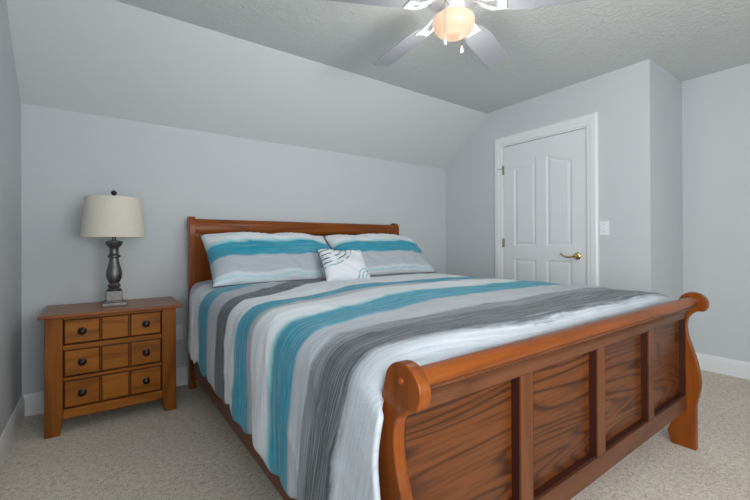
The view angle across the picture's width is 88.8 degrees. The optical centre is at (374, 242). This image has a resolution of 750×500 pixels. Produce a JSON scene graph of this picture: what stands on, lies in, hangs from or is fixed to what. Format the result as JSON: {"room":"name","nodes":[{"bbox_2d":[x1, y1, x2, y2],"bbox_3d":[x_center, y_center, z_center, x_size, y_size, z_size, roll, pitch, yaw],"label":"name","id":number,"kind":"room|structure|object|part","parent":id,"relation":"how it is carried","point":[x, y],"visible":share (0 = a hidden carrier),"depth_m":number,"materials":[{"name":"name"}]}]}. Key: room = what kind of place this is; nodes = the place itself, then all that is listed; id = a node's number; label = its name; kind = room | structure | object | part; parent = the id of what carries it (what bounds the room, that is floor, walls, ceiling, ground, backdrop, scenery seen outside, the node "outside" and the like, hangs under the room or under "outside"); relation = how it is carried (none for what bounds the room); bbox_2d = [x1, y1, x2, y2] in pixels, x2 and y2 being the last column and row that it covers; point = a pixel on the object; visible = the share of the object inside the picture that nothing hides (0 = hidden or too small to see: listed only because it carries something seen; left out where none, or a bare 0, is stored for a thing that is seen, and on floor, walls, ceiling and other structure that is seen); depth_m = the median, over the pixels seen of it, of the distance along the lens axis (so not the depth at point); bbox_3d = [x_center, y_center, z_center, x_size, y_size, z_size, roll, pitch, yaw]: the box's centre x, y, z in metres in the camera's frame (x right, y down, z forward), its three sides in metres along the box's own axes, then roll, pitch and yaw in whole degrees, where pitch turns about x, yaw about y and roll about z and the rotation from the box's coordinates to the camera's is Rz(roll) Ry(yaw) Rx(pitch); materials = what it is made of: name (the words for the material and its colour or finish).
{"room":"bedroom","nodes":[
{"label":"bedroom","id":0,"kind":"room"},
{"bbox_2d":[0,0,21,436],"bbox_3d":[-0.923,-0.150,0.517,0.120,2.440,4.500,0,0,-36],"label":"wall","id":1,"kind":"structure","parent":0,"point":[10,102],"depth_m":2.05,"materials":[{"name":"grey paint"}]},
{"bbox_2d":[0,395,24,473],"bbox_3d":[-0.864,1.003,0.555,0.015,0.133,4.500,0,0,-36],"label":"baseboard","id":2,"kind":"structure","parent":1,"relation":"attached to","point":[10,432],"depth_m":2.02,"materials":[{"name":"white paint"}]},
{"bbox_2d":[21,103,445,394],"bbox_3d":[-0.708,0.103,3.521,3.747,1.941,0.120,0,0,-36],"label":"wall","id":3,"kind":"structure","parent":0,"point":[177,174],"depth_m":2.83,"materials":[{"name":"grey paint"}]},
{"bbox_2d":[23,366,197,416],"bbox_3d":[-0.665,1.007,3.465,3.747,0.133,0.015,0,0,-36],"label":"baseboard","id":4,"kind":"structure","parent":3,"relation":"attached to","point":[34,402],"depth_m":2.41,"materials":[{"name":"white paint"}]},
{"bbox_2d":[176,324,182,339],"bbox_3d":[-1.480,0.676,2.881,0.070,0.114,0.009,0,0,-36],"label":"wall outlet","id":5,"kind":"object","parent":3,"relation":"attached to","point":[179,328],"visible":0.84,"depth_m":2.88,"materials":[{"name":"white plastic"}]},
{"bbox_2d":[176,327,180,337],"bbox_3d":[-1.478,0.676,2.879,0.032,0.080,0.003,0,0,-36],"label":"socket","id":6,"kind":"object","parent":5,"relation":"attached to","point":[178,329],"depth_m":2.88,"materials":[{"name":"white plastic"}]},
{"bbox_2d":[6,0,485,168],"bbox_3d":[-0.537,-1.118,3.280,3.747,0.499,0.722,0,0,-36],"label":"sloped ceiling","id":7,"kind":"structure","parent":0,"point":[108,58],"depth_m":2.72,"materials":[{"name":"grey paint"}]},
{"bbox_2d":[0,370,749,499],"bbox_3d":[0.938,1.114,1.856,4.700,0.100,4.740,0,0,-36],"label":"floor","id":8,"kind":"structure","parent":0,"point":[141,451],"depth_m":1.88,"materials":[{"name":"beige carpet"}]},
{"bbox_2d":[38,296,182,438],"bbox_3d":[-1.655,0.738,2.447,0.706,0.677,0.463,0,0,-36],"label":"nightstand","id":9,"kind":"object","parent":8,"relation":"on","point":[97,358],"visible":1,"depth_m":2.27,"materials":[{"name":"brown wood"}]},
{"bbox_3d":[-1.786,0.748,2.131,0.080,0.656,0.045,0,0,-36],"label":"leg","id":10,"kind":"part","parent":9,"relation":"part of","materials":[{"name":"brown wood"}]},
{"bbox_3d":[-1.666,0.857,2.182,0.042,0.042,0.034,0,0,-36],"label":"knob","id":11,"kind":"part","parent":9,"relation":"part of","materials":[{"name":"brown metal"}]},
{"bbox_3d":[-1.667,0.683,2.182,0.042,0.042,0.034,0,0,-36],"label":"knob","id":12,"kind":"part","parent":9,"relation":"part of","materials":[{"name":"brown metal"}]},
{"bbox_3d":[-1.668,0.506,2.182,0.042,0.042,0.034,0,0,-36],"label":"knob","id":13,"kind":"part","parent":9,"relation":"part of","materials":[{"name":"brown metal"}]},
{"bbox_3d":[-1.555,0.768,2.296,0.488,0.016,0.029,0,0,-36],"label":"rail","id":14,"kind":"part","parent":9,"relation":"part of","materials":[{"name":"brown wood"}]},
{"bbox_3d":[-1.554,0.964,2.296,0.488,0.053,0.029,0,0,-36],"label":"rail","id":15,"kind":"part","parent":9,"relation":"part of","materials":[{"name":"brown wood"}]},
{"bbox_3d":[-1.556,0.592,2.296,0.488,0.027,0.029,0,0,-36],"label":"rail","id":16,"kind":"part","parent":9,"relation":"part of","materials":[{"name":"brown wood"}]},
{"bbox_3d":[-1.556,0.427,2.297,0.488,0.015,0.029,0,0,-36],"label":"rail","id":17,"kind":"part","parent":9,"relation":"part of","materials":[{"name":"brown wood"}]},
{"bbox_3d":[-1.558,0.856,2.300,0.480,0.154,0.016,0,0,-36],"label":"drawer","id":18,"kind":"part","parent":9,"relation":"part of","materials":[{"name":"brown wood"}]},
{"bbox_3d":[-1.559,0.682,2.301,0.480,0.150,0.016,0,0,-36],"label":"drawer","id":19,"kind":"part","parent":9,"relation":"part of","materials":[{"name":"brown wood"}]},
{"bbox_3d":[-1.559,0.505,2.301,0.480,0.140,0.016,0,0,-36],"label":"drawer","id":20,"kind":"part","parent":9,"relation":"part of","materials":[{"name":"brown wood"}]},
{"bbox_2d":[80,190,145,306],"bbox_3d":[-1.666,0.033,2.447,0.348,0.732,0.348,0,0,-36],"label":"table lamp","id":21,"kind":"object","parent":9,"relation":"on","point":[103,216],"visible":1,"depth_m":2.35,"materials":[{"name":"beige fabric"}]},
{"bbox_3d":[-1.667,-0.158,2.447,0.348,0.250,0.348,0,0,-36],"label":"lamp shade","id":22,"kind":"part","parent":21,"relation":"part of","materials":[{"name":"fabric"}]},
{"bbox_3d":[-1.411,0.856,2.366,0.042,0.042,0.034,0,0,-36],"label":"knob","id":23,"kind":"part","parent":9,"relation":"part of","materials":[{"name":"brown metal"}]},
{"bbox_3d":[-1.412,0.682,2.366,0.042,0.042,0.034,0,0,-36],"label":"knob","id":24,"kind":"part","parent":9,"relation":"part of","materials":[{"name":"brown metal"}]},
{"bbox_3d":[-1.413,0.505,2.367,0.042,0.042,0.034,0,0,-36],"label":"knob","id":25,"kind":"part","parent":9,"relation":"part of","materials":[{"name":"brown metal"}]},
{"bbox_3d":[-1.326,0.747,2.464,0.080,0.656,0.045,0,0,-36],"label":"leg","id":26,"kind":"part","parent":9,"relation":"part of","materials":[{"name":"brown wood"}]},
{"bbox_2d":[187,216,708,499],"bbox_3d":[0.136,0.434,2.408,1.999,1.269,2.592,0,0,-36],"label":"bed","id":27,"kind":"object","parent":8,"relation":"on","point":[544,416],"visible":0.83,"depth_m":1.27,"materials":[{"name":"brown wood"}]},
{"bbox_3d":[-1.366,0.441,2.852,0.045,1.269,0.113,0,0,-36],"label":"post","id":28,"kind":"part","parent":27,"relation":"part of","materials":[{"name":"brown wood"}]},
{"bbox_3d":[-0.640,0.853,1.869,0.028,0.225,2.332,0,0,-36],"label":"rail","id":29,"kind":"part","parent":27,"relation":"part of","materials":[{"name":"brown wood"}]},
{"bbox_3d":[-0.571,0.373,3.403,1.880,0.900,0.020,0,0,-36],"label":"headboard","id":30,"kind":"part","parent":27,"relation":"part of","materials":[{"name":"brown wood"}]},
{"bbox_3d":[-0.579,-0.123,3.412,1.890,0.112,0.090,0,0,-36],"label":"rail","id":31,"kind":"part","parent":27,"relation":"part of","materials":[{"name":"brown wood"}]},
{"bbox_3d":[0.202,0.436,3.986,0.045,1.269,0.113,0,0,-36],"label":"post","id":32,"kind":"part","parent":27,"relation":"part of","materials":[{"name":"brown wood"}]},
{"bbox_3d":[0.056,0.663,0.855,0.033,0.806,0.171,0,0,-36],"label":"post","id":33,"kind":"part","parent":27,"relation":"part of","materials":[{"name":"brown wood"}]},
{"bbox_3d":[0.228,0.594,1.027,0.447,0.400,0.016,0,0,-36],"label":"panel","id":34,"kind":"part","parent":27,"relation":"part of","materials":[{"name":"brown wood"}]},
{"bbox_3d":[0.836,0.350,1.424,1.899,0.083,0.088,0,0,-36],"label":"cove moulding","id":35,"kind":"part","parent":27,"relation":"part of","materials":[{"name":"brown wood"}]},
{"bbox_3d":[0.853,0.300,1.401,1.899,0.046,0.056,0,0,-36],"label":"rail","id":36,"kind":"part","parent":27,"relation":"part of","materials":[{"name":"brown wood"}]},
{"bbox_3d":[0.629,0.592,1.317,0.418,0.400,0.016,0,0,-36],"label":"panel","id":37,"kind":"part","parent":27,"relation":"part of","materials":[{"name":"brown wood"}]},
{"bbox_3d":[0.823,0.830,1.444,1.899,0.077,0.055,0,0,-36],"label":"rail","id":38,"kind":"part","parent":27,"relation":"part of","materials":[{"name":"brown wood"}]},
{"bbox_3d":[1.018,0.591,1.598,0.418,0.400,0.016,0,0,-36],"label":"panel","id":39,"kind":"part","parent":27,"relation":"part of","materials":[{"name":"brown wood"}]},
{"bbox_3d":[1.412,0.590,1.883,0.430,0.400,0.016,0,0,-36],"label":"panel","id":40,"kind":"part","parent":27,"relation":"part of","materials":[{"name":"brown wood"}]},
{"bbox_3d":[1.622,0.658,1.987,0.033,0.806,0.171,0,0,-36],"label":"post","id":41,"kind":"part","parent":27,"relation":"part of","materials":[{"name":"brown wood"}]},
{"bbox_3d":[0.124,0.586,2.418,1.860,0.520,2.280,0,0,-36],"label":"mattress","id":42,"kind":"object","parent":27,"relation":"on","visible":0},
{"bbox_2d":[187,272,671,499],"bbox_3d":[0.141,0.538,2.384,2.105,0.576,2.362,0,0,-36],"label":"comforter","id":43,"kind":"object","parent":42,"relation":"on","point":[301,366],"visible":0.81,"depth_m":1.35,"materials":[{"name":"multicoloured fabric"}]},
{"bbox_2d":[200,232,330,287],"bbox_3d":[-0.714,0.111,2.785,0.974,0.383,0.412,0,0,-35],"label":"pillow","id":44,"kind":"object","parent":43,"relation":"on","point":[234,258],"visible":0.81,"depth_m":2.62,"materials":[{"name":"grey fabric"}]},
{"bbox_2d":[316,249,369,280],"bbox_3d":[-0.220,0.170,2.792,0.378,0.247,0.213,0,0,-32],"label":"throw cushion","id":45,"kind":"object","parent":43,"relation":"on","point":[336,265],"visible":0.83,"depth_m":2.73,"materials":[{"name":"white fabric"}]},
{"bbox_2d":[324,233,435,274],"bbox_3d":[0.057,0.111,3.347,0.954,0.388,0.407,0,0,-36],"label":"pillow","id":46,"kind":"object","parent":43,"relation":"on","point":[382,253],"visible":0.66,"depth_m":3.23,"materials":[{"name":"grey fabric"}]},
{"bbox_2d":[115,0,749,113],"bbox_3d":[0.927,-1.426,1.861,4.700,0.100,4.740,0,0,-36],"label":"ceiling","id":47,"kind":"structure","parent":0,"point":[550,48],"depth_m":2.57,"materials":[{"name":"grey paint"}]},
{"bbox_2d":[328,0,585,67],"bbox_3d":[0.391,-1.177,2.035,1.294,0.392,1.246,0,0,-36],"label":"ceiling fan","id":48,"kind":"object","parent":47,"relation":"hanging from","point":[453,20],"visible":1,"depth_m":1.97,"materials":[{"name":"white"}]},
{"bbox_3d":[-0.011,-1.194,1.878,0.449,0.008,0.144,-4,13,-16],"label":"blade","id":49,"kind":"part","parent":48,"relation":"part of","materials":[{"name":"grey"}]},
{"bbox_3d":[0.165,-1.194,2.363,0.144,0.008,0.449,-15,4,-34],"label":"blade","id":50,"kind":"part","parent":48,"relation":"part of","materials":[{"name":"grey"}]},
{"bbox_3d":[0.240,-1.222,1.948,0.170,0.057,0.086,-4,13,-16],"label":"blade arm","id":51,"kind":"part","parent":48,"relation":"part of","materials":[{"name":"white metal"}]},
{"bbox_3d":[0.309,-1.222,2.146,0.086,0.057,0.170,-15,4,-34],"label":"blade arm","id":52,"kind":"part","parent":48,"relation":"part of","materials":[{"name":"white metal"}]},
{"bbox_3d":[0.411,-1.125,1.999,0.214,0.105,0.214,0,0,-36],"label":"globe","id":53,"kind":"part","parent":48,"relation":"part of","materials":[{"name":"beige"}]},
{"bbox_3d":[0.518,-1.223,2.141,0.086,0.057,0.170,-15,-13,36],"label":"blade arm","id":54,"kind":"part","parent":48,"relation":"part of","materials":[{"name":"white metal"}]},
{"bbox_3d":[0.680,-1.197,2.345,0.144,0.008,0.449,-15,-13,36],"label":"blade","id":55,"kind":"part","parent":48,"relation":"part of","materials":[{"name":"grey"}]},
{"bbox_3d":[0.578,-1.224,1.941,0.170,0.057,0.086,4,-11,20],"label":"blade arm","id":56,"kind":"part","parent":48,"relation":"part of","materials":[{"name":"white metal"}]},
{"bbox_3d":[0.823,-1.198,1.850,0.449,0.008,0.144,4,-11,20],"label":"blade","id":57,"kind":"part","parent":48,"relation":"part of","materials":[{"name":"white"}]},
{"bbox_2d":[445,59,656,292],"bbox_3d":[1.470,-0.155,3.808,0.120,2.440,2.210,0,0,-36],"label":"wall","id":58,"kind":"structure","parent":0,"point":[624,99],"depth_m":3.13,"materials":[{"name":"grey paint"}]},
{"bbox_2d":[498,128,585,284],"bbox_3d":[1.536,0.041,3.598,0.098,2.023,0.848,0,0,-36],"label":"door","id":59,"kind":"structure","parent":58,"relation":"in","point":[544,240],"depth_m":3.55,"materials":[{"name":"white paint"}]},
{"bbox_3d":[1.702,0.118,3.338,0.063,0.066,0.162,0,0,-36],"label":"handle","id":60,"kind":"part","parent":59,"relation":"part of","materials":[{"name":"gold metal"}]},
{"bbox_2d":[494,112,598,285],"bbox_3d":[1.595,-0.008,3.618,0.140,2.145,1.023,0,0,-36],"label":"trim","id":61,"kind":"structure","parent":58,"relation":"attached to","point":[589,122],"depth_m":3.27,"materials":[{"name":"white paint"}]},
{"bbox_2d":[600,221,608,234],"bbox_3d":[1.873,-0.118,3.133,0.017,0.116,0.072,0,0,-36],"label":"light switch","id":62,"kind":"object","parent":58,"relation":"attached to","point":[604,225],"visible":1,"depth_m":3.13,"materials":[{"name":"white plastic"}]},
{"bbox_2d":[656,64,682,300],"bbox_3d":[2.371,-0.160,3.169,0.593,2.440,0.120,0,0,-36],"label":"wall","id":63,"kind":"structure","parent":0,"point":[669,179],"depth_m":3.11,"materials":[{"name":"grey paint"}]},
{"bbox_2d":[682,63,749,361],"bbox_3d":[3.365,-0.166,2.402,0.120,2.440,2.530,0,0,-36],"label":"wall","id":64,"kind":"structure","parent":0,"point":[715,106],"depth_m":3.10,"materials":[{"name":"grey paint"}]},
{"bbox_2d":[696,353,749,379],"bbox_3d":[3.351,0.988,2.311,0.015,0.133,2.410,0,0,-36],"label":"baseboard","id":65,"kind":"structure","parent":64,"relation":"attached to","point":[716,364],"depth_m":3.07,"materials":[{"name":"white paint"}]}
]}

